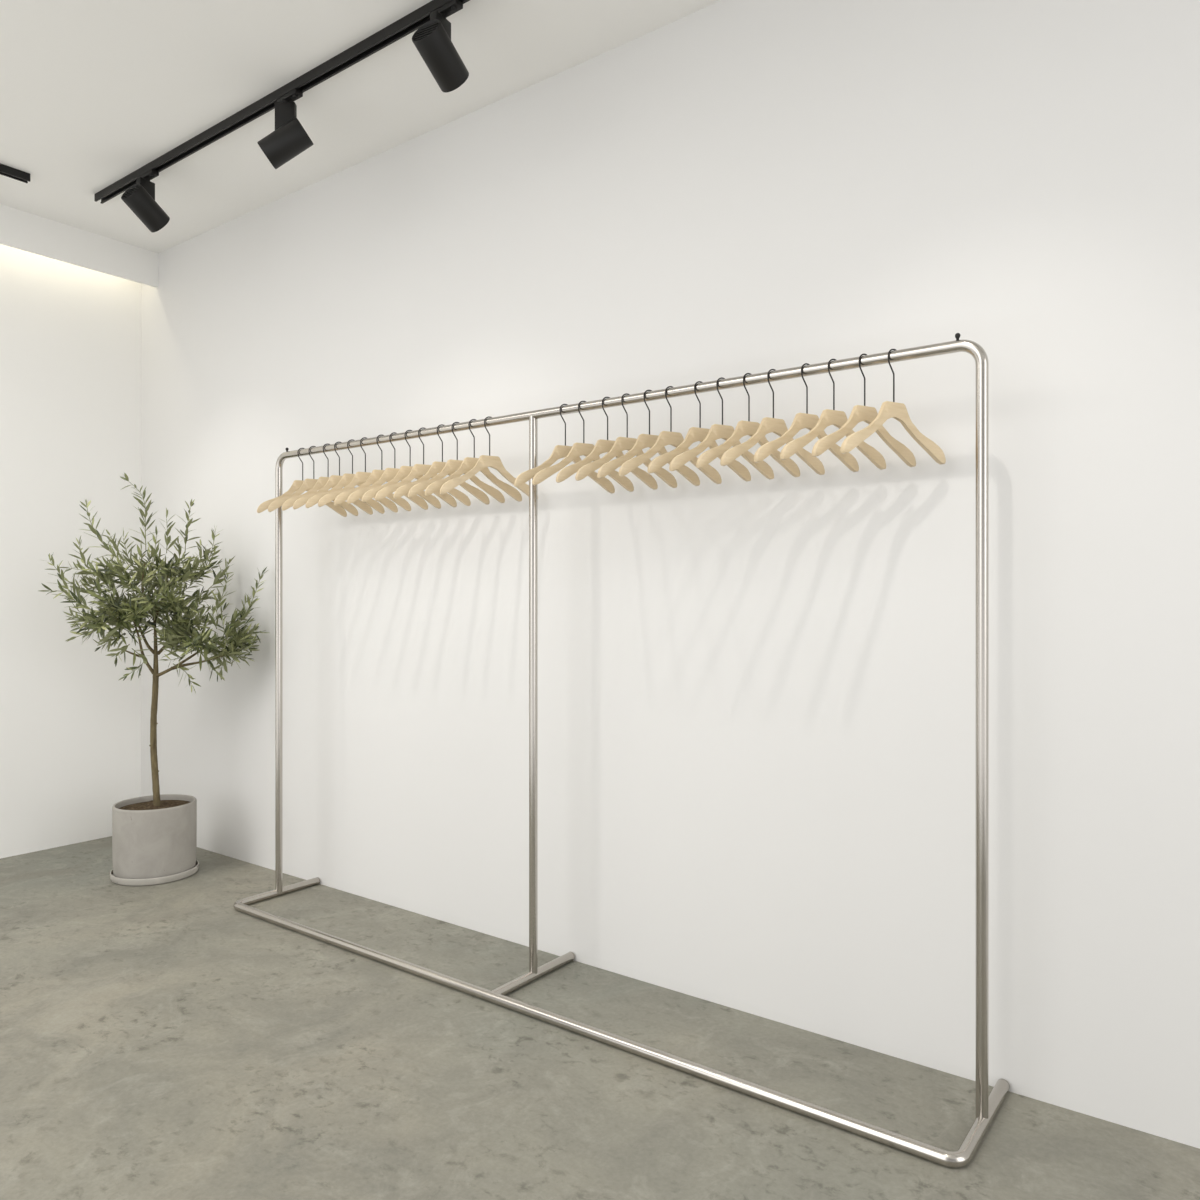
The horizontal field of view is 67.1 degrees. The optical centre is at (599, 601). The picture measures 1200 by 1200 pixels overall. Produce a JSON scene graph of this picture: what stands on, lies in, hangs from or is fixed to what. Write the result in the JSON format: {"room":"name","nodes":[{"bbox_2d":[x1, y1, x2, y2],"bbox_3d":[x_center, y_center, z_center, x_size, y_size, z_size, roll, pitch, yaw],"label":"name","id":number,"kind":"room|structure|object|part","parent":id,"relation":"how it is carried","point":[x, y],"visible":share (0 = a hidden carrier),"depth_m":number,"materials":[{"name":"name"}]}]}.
{"room":"clothing store","nodes":[
{"label":"clothing store","id":0,"kind":"room"},
{"bbox_2d":[0,244,140,858],"bbox_3d":[-3.729,-0.322,3.751,0.120,3.243,3.576,0,0,37],"label":"wall","id":1,"kind":"structure","parent":0,"point":[70,334],"depth_m":4.81,"materials":[{"name":"white paint"}]},
{"bbox_2d":[0,0,719,252],"bbox_3d":[-0.606,-2.003,1.507,7.810,0.120,3.696,0,0,37],"label":"ceiling","id":2,"kind":"structure","parent":0,"point":[93,92],"depth_m":3.37,"materials":[{"name":"white paint"}]},
{"bbox_2d":[0,163,29,182],"bbox_3d":[-3.374,-1.926,3.068,0.036,0.034,2.600,0,0,37],"label":"track","id":3,"kind":"object","parent":2,"relation":"attached to","point":[5,170],"visible":1,"depth_m":4.06,"materials":[{"name":"black metal"}]},
{"bbox_2d":[94,0,469,203],"bbox_3d":[0.092,-1.926,2.472,6.200,0.034,0.036,0,0,37],"label":"track","id":4,"kind":"object","parent":2,"relation":"attached to","point":[414,20],"visible":1,"depth_m":3.39,"materials":[{"name":"black metal"}]},
{"bbox_2d":[121,169,169,232],"bbox_3d":[-2.027,-1.797,4.045,0.149,0.248,0.202,0,0,37],"label":"track spotlight","id":5,"kind":"object","parent":4,"relation":"hanging from","point":[140,197],"visible":1,"depth_m":4.02,"materials":[{"name":"black metal"}]},
{"bbox_2d":[257,88,313,168],"bbox_3d":[-1.190,-1.783,3.419,0.203,0.276,0.117,0,0,0],"label":"track spotlight","id":6,"kind":"object","parent":4,"relation":"hanging from","point":[289,139],"visible":1,"depth_m":3.39,"materials":[{"name":"black metal"}]},
{"bbox_2d":[412,0,468,92],"bbox_3d":[-0.506,-1.797,2.915,0.148,0.247,0.203,0,0,37],"label":"track spotlight","id":7,"kind":"object","parent":4,"relation":"hanging from","point":[432,40],"visible":1,"depth_m":2.89,"materials":[{"name":"black metal"}]},
{"bbox_3d":[-0.468,-1.890,2.882,0.030,0.010,0.021,0,0,37],"label":"locking lever","id":8,"kind":"part","parent":7,"relation":"part of","materials":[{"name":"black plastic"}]},
{"bbox_2d":[0,836,1199,1199],"bbox_3d":[-0.606,1.360,1.507,7.810,0.120,3.696,0,0,37],"label":"floor","id":9,"kind":"structure","parent":0,"point":[170,1040],"depth_m":2.46,"materials":[{"name":"concrete"}]},
{"bbox_2d":[39,473,267,885],"bbox_3d":[-2.090,0.342,4.289,1.021,1.914,0.594,0,0,-12],"label":"tree","id":10,"kind":"object","parent":9,"relation":"on","point":[154,837],"visible":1,"depth_m":4.22,"materials":[{"name":"green plant"}]},
{"bbox_3d":[-2.124,1.121,4.318,0.362,0.332,0.362,0,0,-26],"label":"pot","id":11,"kind":"part","parent":10,"relation":"part of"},
{"bbox_2d":[234,333,1009,1167],"bbox_3d":[-0.242,0.312,3.112,2.987,1.976,0.440,0,0,37],"label":"rack","id":12,"kind":"object","parent":9,"relation":"on","point":[987,1106],"visible":1,"depth_m":2.51,"materials":[{"name":"silver metal"}]},
{"bbox_2d":[257,448,346,516],"bbox_3d":[-1.278,-0.518,3.887,0.374,0.290,0.018,0,0,-29],"label":"clothes hanger","id":13,"kind":"object","parent":12,"relation":"hanging from","point":[297,484],"visible":0.66,"depth_m":3.87,"materials":[{"name":"beige wood"}]},
{"bbox_2d":[268,446,357,515],"bbox_3d":[-1.215,-0.518,3.841,0.374,0.290,0.018,0,0,-29],"label":"clothes hanger","id":14,"kind":"object","parent":12,"relation":"hanging from","point":[307,484],"visible":0.76,"depth_m":3.82,"materials":[{"name":"beige wood"}]},
{"bbox_2d":[281,444,372,514],"bbox_3d":[-1.137,-0.518,3.783,0.374,0.290,0.018,0,0,-29],"label":"clothes hanger","id":15,"kind":"object","parent":12,"relation":"hanging from","point":[321,482],"visible":0.61,"depth_m":3.77,"materials":[{"name":"beige wood"}]},
{"bbox_2d":[293,442,384,513],"bbox_3d":[-1.076,-0.518,3.737,0.374,0.290,0.018,0,0,-30],"label":"clothes hanger","id":16,"kind":"object","parent":12,"relation":"hanging from","point":[333,480],"visible":0.7,"depth_m":3.72,"materials":[{"name":"beige wood"}]},
{"bbox_2d":[305,439,397,512],"bbox_3d":[-1.009,-0.518,3.687,0.374,0.290,0.018,0,0,-30],"label":"clothes hanger","id":17,"kind":"object","parent":12,"relation":"hanging from","point":[346,478],"visible":0.69,"depth_m":3.67,"materials":[{"name":"beige wood"}]},
{"bbox_2d":[318,437,410,510],"bbox_3d":[-0.944,-0.518,3.639,0.374,0.290,0.018,0,0,-29],"label":"clothes hanger","id":18,"kind":"object","parent":12,"relation":"hanging from","point":[359,477],"visible":0.77,"depth_m":3.62,"materials":[{"name":"beige wood"}]},
{"bbox_2d":[334,435,427,509],"bbox_3d":[-0.863,-0.518,3.579,0.374,0.290,0.018,0,0,-29],"label":"clothes hanger","id":19,"kind":"object","parent":12,"relation":"hanging from","point":[375,475],"visible":0.71,"depth_m":3.56,"materials":[{"name":"beige wood"}]},
{"bbox_2d":[347,432,440,508],"bbox_3d":[-0.801,-0.518,3.533,0.374,0.290,0.018,0,0,-30],"label":"clothes hanger","id":20,"kind":"object","parent":12,"relation":"hanging from","point":[389,473],"visible":0.77,"depth_m":3.52,"materials":[{"name":"beige wood"}]},
{"bbox_2d":[361,430,456,506],"bbox_3d":[-0.730,-0.518,3.481,0.374,0.290,0.018,0,0,-29],"label":"clothes hanger","id":21,"kind":"object","parent":12,"relation":"hanging from","point":[404,471],"visible":0.76,"depth_m":3.46,"materials":[{"name":"beige wood"}]},
{"bbox_2d":[375,427,470,505],"bbox_3d":[-0.669,-0.518,3.435,0.374,0.290,0.018,0,0,-29],"label":"clothes hanger","id":22,"kind":"object","parent":12,"relation":"hanging from","point":[418,469],"visible":0.8,"depth_m":3.42,"materials":[{"name":"beige wood"}]},
{"bbox_2d":[393,424,489,504],"bbox_3d":[-0.587,-0.518,3.374,0.374,0.290,0.018,0,0,-30],"label":"clothes hanger","id":23,"kind":"object","parent":12,"relation":"hanging from","point":[436,467],"visible":0.73,"depth_m":3.36,"materials":[{"name":"beige wood"}]},
{"bbox_2d":[408,422,504,502],"bbox_3d":[-0.525,-0.518,3.328,0.374,0.290,0.018,0,0,-29],"label":"clothes hanger","id":24,"kind":"object","parent":12,"relation":"hanging from","point":[451,465],"visible":0.74,"depth_m":3.32,"materials":[{"name":"beige wood"}]},
{"bbox_2d":[424,419,521,501],"bbox_3d":[-0.455,-0.518,3.276,0.374,0.290,0.018,0,0,-30],"label":"clothes hanger","id":25,"kind":"object","parent":12,"relation":"hanging from","point":[468,463],"visible":0.77,"depth_m":3.27,"materials":[{"name":"beige wood"}]},
{"bbox_2d":[440,416,528,495],"bbox_3d":[-0.393,-0.518,3.230,0.374,0.290,0.018,0,0,-29],"label":"clothes hanger","id":26,"kind":"object","parent":12,"relation":"hanging from","point":[484,461],"visible":0.77,"depth_m":3.22,"materials":[{"name":"beige wood"}]},
{"bbox_2d":[514,404,614,493],"bbox_3d":[-0.114,-0.518,3.023,0.374,0.290,0.018,0,0,-30],"label":"clothes hanger","id":27,"kind":"object","parent":12,"relation":"hanging from","point":[560,451],"visible":0.75,"depth_m":3.01,"materials":[{"name":"beige wood"}]},
{"bbox_2d":[532,401,633,491],"bbox_3d":[-0.052,-0.518,2.977,0.374,0.290,0.018,0,0,-29],"label":"clothes hanger","id":28,"kind":"object","parent":12,"relation":"hanging from","point":[578,449],"visible":0.82,"depth_m":2.96,"materials":[{"name":"beige wood"}]},
{"bbox_2d":[556,397,657,489],"bbox_3d":[0.026,-0.518,2.919,0.374,0.290,0.018,0,0,-30],"label":"clothes hanger","id":29,"kind":"object","parent":12,"relation":"hanging from","point":[601,446],"visible":0.8,"depth_m":2.90,"materials":[{"name":"beige wood"}]},
{"bbox_2d":[575,393,676,487],"bbox_3d":[0.088,-0.518,2.873,0.374,0.290,0.018,0,0,-30],"label":"clothes hanger","id":30,"kind":"object","parent":12,"relation":"hanging from","point":[621,443],"visible":0.83,"depth_m":2.86,"materials":[{"name":"beige wood"}]},
{"bbox_3d":[-0.236,-0.622,3.115,2.974,0.071,0.030,0,0,37],"label":"hanging rail","id":31,"kind":"part","parent":12,"relation":"part of","materials":[{"name":"silver metal"}]},
{"bbox_2d":[597,390,699,485],"bbox_3d":[0.156,-0.518,2.822,0.374,0.290,0.018,0,0,-29],"label":"clothes hanger","id":32,"kind":"object","parent":12,"relation":"hanging from","point":[643,441],"visible":0.72,"depth_m":2.81,"materials":[{"name":"beige wood"}]},
{"bbox_2d":[619,386,721,483],"bbox_3d":[0.220,-0.518,2.775,0.374,0.290,0.018,0,0,-30],"label":"clothes hanger","id":33,"kind":"object","parent":12,"relation":"hanging from","point":[675,439],"visible":0.82,"depth_m":2.76,"materials":[{"name":"beige wood"}]},
{"bbox_2d":[647,381,750,481],"bbox_3d":[0.302,-0.518,2.714,0.374,0.290,0.018,0,0,-30],"label":"clothes hanger","id":34,"kind":"object","parent":12,"relation":"hanging from","point":[694,434],"visible":0.81,"depth_m":2.70,"materials":[{"name":"beige wood"}]},
{"bbox_2d":[669,377,773,479],"bbox_3d":[0.363,-0.518,2.668,0.374,0.290,0.018,0,0,-29],"label":"clothes hanger","id":35,"kind":"object","parent":12,"relation":"hanging from","point":[717,431],"visible":0.83,"depth_m":2.66,"materials":[{"name":"beige wood"}]},
{"bbox_2d":[696,373,799,476],"bbox_3d":[0.433,-0.518,2.617,0.374,0.290,0.018,0,0,-30],"label":"clothes hanger","id":36,"kind":"object","parent":12,"relation":"hanging from","point":[743,428],"visible":0.8,"depth_m":2.60,"materials":[{"name":"beige wood"}]},
{"bbox_2d":[720,369,824,474],"bbox_3d":[0.495,-0.518,2.571,0.374,0.290,0.018,0,0,-29],"label":"clothes hanger","id":37,"kind":"object","parent":12,"relation":"hanging from","point":[767,425],"visible":0.81,"depth_m":2.56,"materials":[{"name":"beige wood"}]},
{"bbox_2d":[753,363,858,471],"bbox_3d":[0.577,-0.518,2.510,0.374,0.290,0.018,0,0,-29],"label":"clothes hanger","id":38,"kind":"object","parent":12,"relation":"hanging from","point":[801,420],"visible":0.84,"depth_m":2.50,"materials":[{"name":"beige wood"}]},
{"bbox_2d":[780,359,885,469],"bbox_3d":[0.639,-0.518,2.463,0.374,0.290,0.018,0,0,-29],"label":"clothes hanger","id":39,"kind":"object","parent":12,"relation":"hanging from","point":[828,417],"visible":0.82,"depth_m":2.45,"materials":[{"name":"beige wood"}]},
{"bbox_2d":[812,354,915,466],"bbox_3d":[0.708,-0.518,2.412,0.374,0.290,0.018,0,0,-30],"label":"clothes hanger","id":40,"kind":"object","parent":12,"relation":"hanging from","point":[859,413],"visible":0.88,"depth_m":2.41,"materials":[{"name":"beige wood"}]},
{"bbox_2d":[840,349,945,463],"bbox_3d":[0.771,-0.518,2.366,0.374,0.290,0.018,0,0,-29],"label":"clothes hanger","id":41,"kind":"object","parent":12,"relation":"hanging from","point":[898,411],"visible":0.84,"depth_m":2.36,"materials":[{"name":"beige wood"}]},
{"bbox_3d":[0.899,-0.666,2.272,0.014,0.020,0.014,0,0,37],"label":"stopper knob","id":42,"kind":"part","parent":12,"relation":"part of","materials":[{"name":"black metal"}]},
{"bbox_2d":[141,0,1199,1148],"bbox_3d":[0.460,-0.322,2.942,7.570,3.243,0.120,0,0,37],"label":"wall","id":43,"kind":"structure","parent":0,"point":[757,696],"depth_m":2.82,"materials":[{"name":"white paint"}]},
{"bbox_2d":[0,204,157,287],"bbox_3d":[-3.534,-1.848,3.606,0.016,0.190,3.576,0,0,37],"label":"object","id":44,"kind":"structure","parent":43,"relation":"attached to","point":[19,229],"depth_m":4.69,"materials":[{"name":"white paint"}]}
]}

